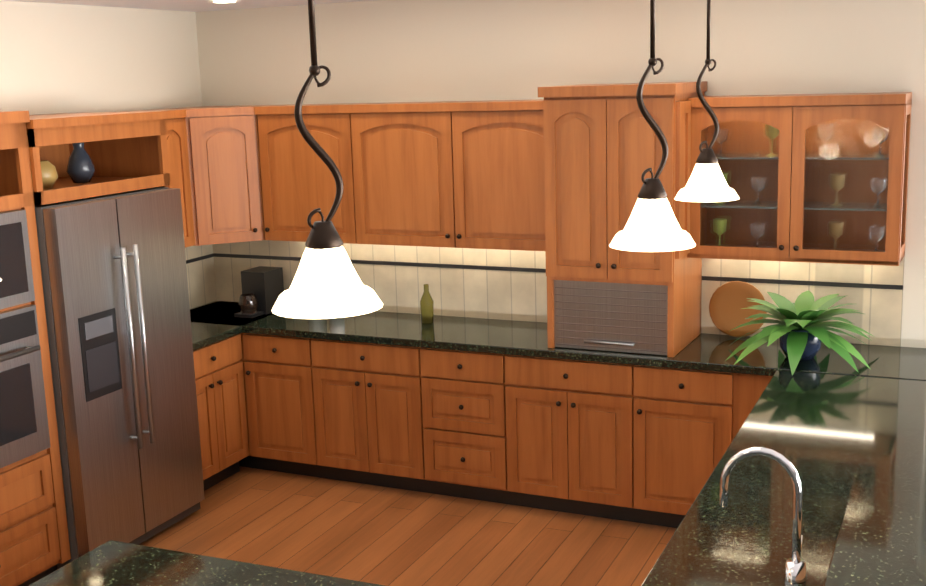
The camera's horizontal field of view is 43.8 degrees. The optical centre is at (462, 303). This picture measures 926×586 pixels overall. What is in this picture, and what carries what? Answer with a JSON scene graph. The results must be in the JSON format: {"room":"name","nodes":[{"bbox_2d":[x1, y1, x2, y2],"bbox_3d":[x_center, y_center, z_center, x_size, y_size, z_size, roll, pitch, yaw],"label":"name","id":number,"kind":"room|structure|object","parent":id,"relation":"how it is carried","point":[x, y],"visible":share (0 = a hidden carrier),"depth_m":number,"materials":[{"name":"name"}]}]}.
{"room":"kitchen","nodes":[
{"label":"kitchen","id":0,"kind":"room"},
{"bbox_2d":[4,0,374,11],"bbox_3d":[1.264,-0.923,2.453,11.800,0.290,13.800,3,12,23],"label":"ceiling","id":1,"kind":"structure","parent":0,"point":[190,5],"depth_m":6.48,"materials":[{"name":"paint"}]},
{"bbox_2d":[209,0,239,2],"bbox_3d":[-1.300,-1.647,6.277,0.168,0.004,0.168,1,12,15],"label":"recessed light","id":2,"kind":"object","parent":1,"relation":"in","point":[228,1],"visible":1,"depth_m":6.18,"materials":[{"name":"white"}]},
{"bbox_2d":[272,0,382,318],"bbox_3d":[-0.296,-0.430,2.314,0.232,0.892,0.232,3,12,23],"label":"pendant light","id":3,"kind":"object","parent":1,"relation":"hanging from","point":[327,283],"visible":1,"depth_m":2.33,"materials":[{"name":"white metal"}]},
{"bbox_2d":[609,0,695,251],"bbox_3d":[0.497,-0.595,3.019,0.232,0.892,0.232,3,12,23],"label":"pendant light","id":4,"kind":"object","parent":1,"relation":"hanging from","point":[652,224],"visible":1,"depth_m":3.04,"materials":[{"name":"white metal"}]},
{"bbox_2d":[674,0,738,201],"bbox_3d":[0.868,-0.818,4.077,0.232,0.892,0.232,3,12,23],"label":"pendant light","id":5,"kind":"object","parent":1,"relation":"hanging from","point":[706,182],"visible":1,"depth_m":4.10,"materials":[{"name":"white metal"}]},
{"bbox_2d":[139,466,676,585],"bbox_3d":[1.347,1.767,2.990,11.800,0.100,13.800,3,12,23],"label":"floor","id":6,"kind":"structure","parent":0,"point":[380,535],"depth_m":5.88,"materials":[{"name":"brown wood"}]},
{"bbox_2d":[0,111,70,585],"bbox_3d":[-2.345,0.132,4.952,0.707,2.564,0.930,3,12,23],"label":"tall cabinet","id":7,"kind":"object","parent":6,"relation":"on","point":[34,542],"visible":0.98,"depth_m":5.15,"materials":[{"name":"brown wood"}]},
{"bbox_2d":[34,187,204,568],"bbox_3d":[-1.910,0.342,5.840,0.783,1.780,0.910,3,12,23],"label":"refrigerator","id":8,"kind":"object","parent":6,"relation":"on","point":[115,288],"visible":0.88,"depth_m":5.58,"materials":[{"name":"grey metal"}]},
{"bbox_2d":[193,340,240,490],"bbox_3d":[-1.683,0.631,6.681,0.598,0.870,0.610,3,12,23],"label":"base cabinet","id":9,"kind":"object","parent":6,"relation":"on","point":[216,394],"depth_m":6.58,"materials":[{"name":"brown wood"}]},
{"bbox_2d":[191,328,228,351],"bbox_3d":[-1.568,0.129,6.850,0.630,0.040,1.193,3,12,23],"label":"countertop","id":10,"kind":"structure","parent":9,"relation":"on","point":[201,337],"depth_m":6.50,"materials":[{"name":"stone"}]},
{"bbox_2d":[233,340,416,490],"bbox_3d":[-0.915,0.555,6.942,1.774,0.870,0.712,3,12,23],"label":"base cabinet","id":11,"kind":"object","parent":6,"relation":"on","point":[328,411],"depth_m":6.60,"materials":[{"name":"brown wood"}]},
{"bbox_2d":[190,300,925,380],"bbox_3d":[0.267,0.180,6.310,4.408,0.040,0.766,3,12,23],"label":"countertop","id":12,"kind":"structure","parent":11,"relation":"on","point":[451,333],"depth_m":6.14,"materials":[{"name":"stone"}]},
{"bbox_2d":[535,85,706,356],"bbox_3d":[0.839,-0.439,5.915,0.687,1.288,0.621,3,12,23],"label":"upper cabinet","id":13,"kind":"object","parent":12,"relation":"on","point":[555,174],"depth_m":5.67,"materials":[{"name":"brown wood"}]},
{"bbox_2d":[709,281,766,336],"bbox_3d":[1.433,0.027,6.000,0.300,0.300,0.020,3,12,23],"label":"decorative plate","id":14,"kind":"object","parent":12,"relation":"on","point":[729,301],"visible":0.94,"depth_m":6.00,"materials":[{"name":"brown wood"}]},
{"bbox_2d":[725,290,874,374],"bbox_3d":[1.607,0.131,5.519,0.723,0.282,0.651,3,12,23],"label":"potted plant","id":15,"kind":"object","parent":12,"relation":"on","point":[799,330],"visible":1,"depth_m":5.49,"materials":[{"name":"green plant"}]},
{"bbox_2d":[413,352,500,502],"bbox_3d":[0.125,0.612,6.493,0.494,0.870,0.712,3,12,23],"label":"base cabinet","id":16,"kind":"object","parent":6,"relation":"on","point":[446,371],"depth_m":6.24,"materials":[{"name":"brown wood"}]},
{"bbox_2d":[29,371,925,585],"bbox_3d":[0.511,1.031,3.921,2.355,1.030,4.016,3,12,23],"label":"kitchen island","id":17,"kind":"object","parent":6,"relation":"on","point":[815,479],"depth_m":3.68,"materials":[{"name":"black stone"}]},
{"bbox_2d":[719,446,806,583],"bbox_3d":[0.844,0.568,3.216,0.241,0.371,0.124,3,12,23],"label":"faucet","id":18,"kind":"object","parent":17,"relation":"on","point":[793,570],"depth_m":3.19,"materials":[{"name":"silver metal"}]},
{"bbox_2d":[821,471,925,585],"bbox_3d":[1.098,0.707,2.719,0.470,0.040,1.660,3,12,23],"label":"island countertop","id":19,"kind":"structure","parent":17,"relation":"on","point":[881,539],"depth_m":3.08,"materials":[{"name":"stone"}]},
{"bbox_2d":[497,360,628,520],"bbox_3d":[0.673,0.642,6.257,0.700,0.870,0.712,3,12,23],"label":"base cabinet","id":20,"kind":"object","parent":6,"relation":"on","point":[564,428],"depth_m":5.98,"materials":[{"name":"brown wood"}]},
{"bbox_2d":[629,368,728,527],"bbox_3d":[1.221,0.672,6.021,0.495,0.870,0.712,3,12,23],"label":"base cabinet","id":21,"kind":"object","parent":6,"relation":"on","point":[679,421],"depth_m":5.72,"materials":[{"name":"brown wood"}]},
{"bbox_2d":[729,376,769,444],"bbox_3d":[1.779,0.703,5.780,0.723,0.870,0.712,3,12,23],"label":"base cabinet","id":22,"kind":"object","parent":6,"relation":"on","point":[744,391],"depth_m":5.54,"materials":[{"name":"brown wood"}]},
{"bbox_2d":[0,0,925,347],"bbox_3d":[1.339,0.386,2.655,11.690,2.740,13.720,3,12,23],"label":"wall","id":23,"kind":"structure","parent":0,"point":[62,58],"depth_m":6.23,"materials":[{"name":"paint"}]},
{"bbox_2d":[26,111,170,205],"bbox_3d":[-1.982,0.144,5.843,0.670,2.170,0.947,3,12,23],"label":"upper cabinet","id":24,"kind":"object","parent":23,"relation":"attached to","point":[74,156],"visible":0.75,"depth_m":5.76,"materials":[{"name":"brown wood"}]},
{"bbox_2d":[119,105,272,247],"bbox_3d":[-1.585,-0.729,6.699,0.628,0.798,1.191,3,12,23],"label":"upper cabinet","id":25,"kind":"object","parent":23,"relation":"attached to","point":[214,163],"visible":0.33,"depth_m":6.71,"materials":[{"name":"brown wood"}]},
{"bbox_2d":[255,103,350,243],"bbox_3d":[-0.852,-0.774,6.789,0.630,0.790,0.389,3,12,23],"label":"upper cabinet","id":26,"kind":"object","parent":23,"relation":"attached to","point":[296,182],"depth_m":6.68,"materials":[{"name":"brown wood"}]},
{"bbox_2d":[343,101,450,247],"bbox_3d":[-0.274,-0.742,6.539,0.631,0.790,0.389,3,12,23],"label":"upper cabinet","id":27,"kind":"object","parent":23,"relation":"attached to","point":[395,153],"depth_m":6.41,"materials":[{"name":"brown wood"}]},
{"bbox_2d":[447,100,538,250],"bbox_3d":[0.309,-0.710,6.288,0.641,0.790,0.389,3,12,23],"label":"upper cabinet","id":28,"kind":"object","parent":23,"relation":"attached to","point":[493,145],"depth_m":6.16,"materials":[{"name":"brown wood"}]},
{"bbox_2d":[691,92,911,265],"bbox_3d":[1.637,-0.623,5.643,1.008,0.790,0.362,3,12,23],"label":"upper cabinet","id":29,"kind":"object","parent":23,"relation":"attached to","point":[815,178],"depth_m":5.54,"materials":[{"name":"brown wood"}]}
]}

